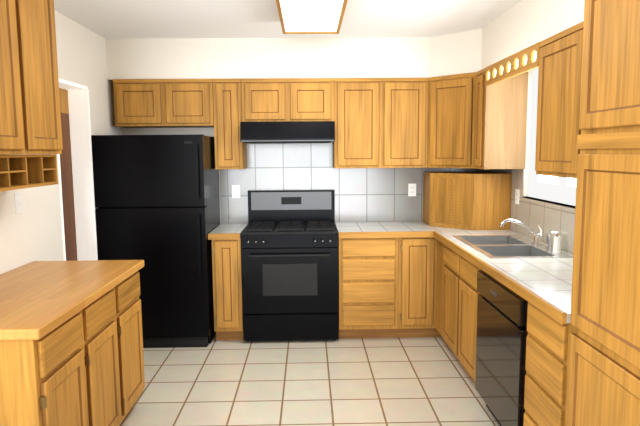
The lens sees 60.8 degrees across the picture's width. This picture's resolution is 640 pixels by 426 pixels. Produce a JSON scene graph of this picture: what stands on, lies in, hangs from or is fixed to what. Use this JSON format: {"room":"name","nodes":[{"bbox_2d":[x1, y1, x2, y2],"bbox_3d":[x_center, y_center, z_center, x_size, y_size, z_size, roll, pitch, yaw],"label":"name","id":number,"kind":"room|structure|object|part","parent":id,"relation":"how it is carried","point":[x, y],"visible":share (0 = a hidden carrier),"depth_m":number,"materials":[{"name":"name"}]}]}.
{"room":"kitchen","nodes":[
{"label":"kitchen","id":0,"kind":"room"},
{"bbox_2d":[0,10,121,273],"bbox_3d":[-1.782,0.118,1.812,0.183,2.490,6.250,-1,6,-1],"label":"wall","id":1,"kind":"structure","parent":0,"point":[56,222],"depth_m":4.04,"materials":[{"name":"beige paint"}]},
{"bbox_2d":[0,0,31,153],"bbox_3d":[-1.548,-0.712,2.334,0.319,0.920,0.402,-1,6,-1],"label":"upper cabinet","id":2,"kind":"object","parent":1,"relation":"attached to","point":[15,126],"depth_m":2.48,"materials":[{"name":"brown wood"}]},
{"bbox_2d":[14,192,22,213],"bbox_3d":[-1.716,-0.058,3.107,0.011,0.116,0.072,-1,6,-1],"label":"light switch","id":3,"kind":"object","parent":1,"relation":"attached to","point":[18,203],"visible":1,"depth_m":3.10,"materials":[{"name":"white plastic"}]},
{"bbox_2d":[0,154,57,190],"bbox_3d":[-1.564,-0.150,2.194,0.270,0.164,1.620,-1,6,-1],"label":"cubby shelf","id":4,"kind":"object","parent":1,"relation":"attached to","point":[21,171],"visible":1,"depth_m":2.68,"materials":[{"name":"brown wood"}]},
{"bbox_2d":[24,0,62,153],"bbox_3d":[-1.556,-0.757,2.737,0.319,0.920,0.408,-1,6,-1],"label":"upper cabinet","id":5,"kind":"object","parent":1,"relation":"attached to","point":[30,117],"depth_m":2.76,"materials":[{"name":"brown wood"}]},
{"bbox_2d":[122,127,406,223],"bbox_3d":[-0.361,-0.250,4.997,4.000,2.490,0.100,-1,6,-1],"label":"wall","id":6,"kind":"structure","parent":0,"point":[208,131],"depth_m":4.87,"materials":[{"name":"beige paint"}]},
{"bbox_2d":[113,79,213,127],"bbox_3d":[-1.303,-0.934,4.677,0.818,0.385,0.334,-1,6,-1],"label":"upper cabinet","id":7,"kind":"object","parent":6,"relation":"attached to","point":[163,103],"visible":0.92,"depth_m":4.52,"materials":[{"name":"brown wood"}]},
{"bbox_2d":[212,79,246,168],"bbox_3d":[-0.774,-0.758,4.708,0.233,0.750,0.334,-1,6,-1],"label":"upper cabinet","id":8,"kind":"object","parent":6,"relation":"attached to","point":[230,150],"visible":0.98,"depth_m":4.55,"materials":[{"name":"brown wood"}]},
{"bbox_2d":[241,78,333,121],"bbox_3d":[-0.272,-0.957,4.696,0.771,0.360,0.334,-1,6,-1],"label":"upper cabinet","id":9,"kind":"object","parent":6,"relation":"attached to","point":[283,99],"visible":0.94,"depth_m":4.54,"materials":[{"name":"brown wood"}]},
{"bbox_2d":[240,121,334,143],"bbox_3d":[-0.266,-0.680,4.634,0.764,0.169,0.511,-1,6,-1],"label":"range hood","id":10,"kind":"object","parent":9,"relation":"attached to","point":[279,132],"visible":1,"depth_m":4.40,"materials":[{"name":"black metal"}]},
{"bbox_2d":[219,142,487,222],"bbox_3d":[0.317,-0.360,4.944,2.445,0.890,0.008,-1,6,-1],"label":"backsplash","id":11,"kind":"structure","parent":6,"relation":"attached to","point":[371,194],"depth_m":4.95,"materials":[{"name":"white tile"}]},
{"bbox_2d":[232,185,239,197],"bbox_3d":[-0.759,-0.194,4.931,0.072,0.116,0.008,-1,6,-1],"label":"electrical outlet","id":12,"kind":"object","parent":11,"relation":"attached to","point":[235,191],"visible":1,"depth_m":4.93,"materials":[{"name":"white plastic"}]},
{"bbox_2d":[408,183,415,195],"bbox_3d":[0.840,-0.210,4.964,0.072,0.116,0.008,-1,6,-1],"label":"electrical outlet","id":13,"kind":"object","parent":11,"relation":"attached to","point":[411,189],"visible":1,"depth_m":4.96,"materials":[{"name":"white plastic"}]},
{"bbox_2d":[333,78,428,167],"bbox_3d":[0.513,-0.771,4.734,0.792,0.750,0.334,-1,6,-1],"label":"upper cabinet","id":14,"kind":"object","parent":6,"relation":"attached to","point":[381,122],"visible":0.98,"depth_m":4.57,"materials":[{"name":"brown wood"}]},
{"bbox_2d":[428,72,476,167],"bbox_3d":[1.219,-0.761,4.597,0.637,0.750,0.637,-1,6,-1],"label":"upper cabinet","id":15,"kind":"object","parent":6,"relation":"attached to","point":[473,130],"depth_m":4.43,"materials":[{"name":"brown wood"}]},
{"bbox_3d":[1.064,-0.753,4.436,0.436,0.728,0.019,6,9,43],"label":"corner wall cabinet door","id":16,"kind":"part","parent":15,"relation":"part of","materials":[{"name":"brown wood"}]},
{"bbox_2d":[54,0,520,38],"bbox_3d":[-0.304,-1.174,1.699,4.000,0.080,6.450,-1,6,-1],"label":"ceiling","id":17,"kind":"structure","parent":0,"point":[123,19],"depth_m":3.83,"materials":[{"name":"white paint"}]},
{"bbox_2d":[276,0,347,33],"bbox_3d":[-0.051,-1.260,3.265,0.430,0.099,1.300,-1,6,-1],"label":"ceiling light fixture","id":18,"kind":"object","parent":17,"relation":"attached to","point":[310,16],"visible":1,"depth_m":3.42,"materials":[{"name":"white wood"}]},
{"bbox_2d":[106,0,584,80],"bbox_3d":[-0.077,-1.101,2.869,3.300,0.330,3.950,-1,6,-1],"label":"soffit","id":19,"kind":"structure","parent":17,"relation":"attached to","point":[520,26],"depth_m":4.51,"materials":[{"name":"beige paint"}]},
{"bbox_2d":[485,42,539,85],"bbox_3d":[1.241,-0.955,3.568,0.018,0.135,0.946,-1,6,-1],"label":"window valance","id":20,"kind":"object","parent":19,"relation":"attached to","point":[522,67],"visible":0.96,"depth_m":3.48,"materials":[{"name":"brown wood"}]},
{"bbox_2d":[489,51,535,75],"bbox_3d":[1.255,-0.955,3.568,0.001,0.080,0.906,-1,6,-1],"label":"cutout holes","id":21,"kind":"object","parent":20,"relation":"attached to","point":[517,63],"depth_m":3.47,"materials":[{"name":"white"}]},
{"bbox_2d":[119,334,499,425],"bbox_3d":[-0.284,1.380,1.985,4.000,0.080,6.450,-1,6,-1],"label":"floor","id":22,"kind":"structure","parent":0,"point":[415,381],"depth_m":3.63,"materials":[{"name":"tile"}]},
{"bbox_2d":[0,271,144,425],"bbox_3d":[-1.375,0.832,2.686,0.647,0.870,1.250,-1,6,-1],"label":"base cabinet","id":23,"kind":"object","parent":22,"relation":"on","point":[84,366],"visible":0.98,"depth_m":2.42,"materials":[{"name":"brown wood"}]},
{"bbox_2d":[0,260,143,339],"bbox_3d":[-1.373,0.377,2.632,0.660,0.044,1.295,-1,6,-1],"label":"countertop","id":24,"kind":"object","parent":23,"relation":"on","point":[39,300],"visible":0.98,"depth_m":2.56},
{"bbox_2d":[91,134,219,347],"bbox_3d":[-1.321,0.207,4.577,0.845,1.690,0.755,-1,6,-1],"label":"refrigerator","id":25,"kind":"object","parent":22,"relation":"on","point":[157,202],"visible":0.85,"depth_m":4.24,"materials":[{"name":"black metal"}]},
{"bbox_2d":[212,238,242,339],"bbox_3d":[-0.756,0.601,4.707,0.232,0.870,0.637,-1,6,-1],"label":"base cabinet","id":26,"kind":"object","parent":22,"relation":"on","point":[227,287],"visible":0.83,"depth_m":4.40,"materials":[{"name":"brown wood"}]},
{"bbox_2d":[208,223,247,239],"bbox_3d":[-0.769,0.151,4.646,0.252,0.046,0.650,-1,6,-1],"label":"countertop","id":27,"kind":"structure","parent":26,"relation":"on","point":[227,231],"depth_m":4.45,"materials":[{"name":"tile"}]},
{"bbox_2d":[241,190,338,341],"bbox_3d":[-0.247,0.431,4.657,0.780,1.210,0.692,-1,6,-1],"label":"range","id":28,"kind":"object","parent":22,"relation":"on","point":[289,249],"visible":1,"depth_m":4.41,"materials":[{"name":"black metal"}]},
{"bbox_2d":[338,237,398,337],"bbox_3d":[0.389,0.589,4.732,0.483,0.870,0.634,-1,6,-1],"label":"drawers","id":29,"kind":"object","parent":22,"relation":"on","point":[367,287],"visible":0.92,"depth_m":4.42,"materials":[{"name":"brown wood"}]},
{"bbox_2d":[335,221,430,237],"bbox_3d":[0.518,0.138,4.672,0.750,0.046,0.650,-1,6,-1],"label":"countertop","id":30,"kind":"structure","parent":29,"relation":"on","point":[409,228],"depth_m":4.49,"materials":[{"name":"tile"}]},
{"bbox_2d":[396,237,441,337],"bbox_3d":[1.087,0.582,4.745,0.910,0.870,0.637,-1,6,-1],"label":"base cabinet","id":31,"kind":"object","parent":22,"relation":"on","point":[417,269],"depth_m":4.43,"materials":[{"name":"brown wood"}]},
{"bbox_2d":[436,240,480,381],"bbox_3d":[1.254,0.679,3.871,0.624,0.870,1.168,-1,6,-1],"label":"base cabinet","id":32,"kind":"object","parent":22,"relation":"on","point":[457,293],"visible":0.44,"depth_m":3.75,"materials":[{"name":"brown wood"}]},
{"bbox_2d":[427,224,572,323],"bbox_3d":[1.240,0.254,3.582,0.648,0.046,2.873,-1,6,-1],"label":"countertop","id":33,"kind":"structure","parent":32,"relation":"on","point":[544,285],"depth_m":2.89,"materials":[{"name":"tile"}]},
{"bbox_2d":[423,171,511,229],"bbox_3d":[1.242,-0.120,4.688,0.590,0.454,0.590,-1,6,-1],"label":"appliance garage","id":34,"kind":"object","parent":33,"relation":"on","point":[492,202],"visible":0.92,"depth_m":4.40,"materials":[{"name":"brown wood"}]},
{"bbox_2d":[453,235,572,258],"bbox_3d":[1.263,0.305,3.699,0.512,0.178,0.880,-1,6,-1],"label":"double sink","id":35,"kind":"object","parent":33,"relation":"in","point":[502,246],"visible":0.38,"depth_m":3.68,"materials":[{"name":"silver metal"}]},
{"bbox_2d":[551,232,560,252],"bbox_3d":[1.470,0.182,3.393,0.059,0.131,0.048,-1,6,-1],"label":"soap dispenser","id":36,"kind":"object","parent":35,"relation":"on","point":[557,244],"visible":1,"depth_m":3.38,"materials":[{"name":"white plastic"}]},
{"bbox_2d":[500,218,552,249],"bbox_3d":[1.359,0.135,3.592,0.288,0.181,0.254,-1,6,-1],"label":"faucet","id":37,"kind":"object","parent":33,"relation":"on","point":[536,241],"visible":1,"depth_m":3.67,"materials":[{"name":"silver metal"}]},
{"bbox_2d":[475,270,527,425],"bbox_3d":[1.245,0.782,2.955,0.608,0.869,0.665,-1,6,-1],"label":"dishwasher","id":38,"kind":"object","parent":22,"relation":"on","point":[502,332],"visible":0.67,"depth_m":2.86,"materials":[{"name":"black metal"}]},
{"bbox_2d":[523,302,571,425],"bbox_3d":[1.285,0.842,2.414,0.624,0.870,0.418,-1,6,-1],"label":"drawers","id":39,"kind":"object","parent":22,"relation":"on","point":[546,367],"visible":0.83,"depth_m":2.35,"materials":[{"name":"brown wood"}]},
{"bbox_2d":[566,0,639,425],"bbox_3d":[1.291,0.258,1.825,0.624,2.160,0.615,-1,6,-1],"label":"pantry","id":40,"kind":"object","parent":22,"relation":"on","point":[603,387],"visible":0.98,"depth_m":1.86,"materials":[{"name":"brown wood"}]},
{"bbox_2d":[517,67,573,252],"bbox_3d":[1.655,0.083,1.881,0.100,2.490,6.250,-1,6,-1],"label":"wall","id":41,"kind":"structure","parent":0,"point":[527,135],"depth_m":4.11,"materials":[{"name":"beige paint"}]},
{"bbox_2d":[474,68,527,168],"bbox_3d":[1.379,-0.716,4.185,0.334,0.750,0.224,-1,6,-1],"label":"upper cabinet","id":42,"kind":"object","parent":41,"relation":"attached to","point":[500,124],"visible":0.81,"depth_m":4.09,"materials":[{"name":"brown wood"}]},
{"bbox_2d":[488,169,574,253],"bbox_3d":[1.597,-0.019,3.559,0.068,0.500,2.870,-1,6,-1],"label":"backsplash","id":43,"kind":"structure","parent":41,"relation":"attached to","point":[532,213],"depth_m":3.85,"materials":[{"name":"beige tile"}]},
{"bbox_2d":[515,189,519,204],"bbox_3d":[1.543,-0.128,4.266,0.008,0.116,0.072,-1,6,-1],"label":"outlet","id":44,"kind":"object","parent":43,"relation":"attached to","point":[517,191],"visible":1,"depth_m":4.25,"materials":[{"name":"white plastic"}]},
{"bbox_2d":[528,68,575,205],"bbox_3d":[1.622,-0.539,3.618,0.055,0.940,1.000,-1,6,-1],"label":"window","id":45,"kind":"structure","parent":41,"relation":"in","point":[561,192],"depth_m":4.03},
{"bbox_2d":[535,21,583,177],"bbox_3d":[1.413,-0.538,2.596,0.334,0.750,1.082,-1,6,-1],"label":"upper cabinet","id":46,"kind":"object","parent":41,"relation":"attached to","point":[558,131],"visible":0.5,"depth_m":2.84,"materials":[{"name":"brown wood"}]},
{"label":"outside","id":47,"kind":"structure","parent":0,"visible":0},
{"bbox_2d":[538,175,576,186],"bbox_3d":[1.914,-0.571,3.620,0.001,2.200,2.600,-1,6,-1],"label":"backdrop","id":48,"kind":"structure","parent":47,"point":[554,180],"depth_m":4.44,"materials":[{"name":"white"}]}
]}

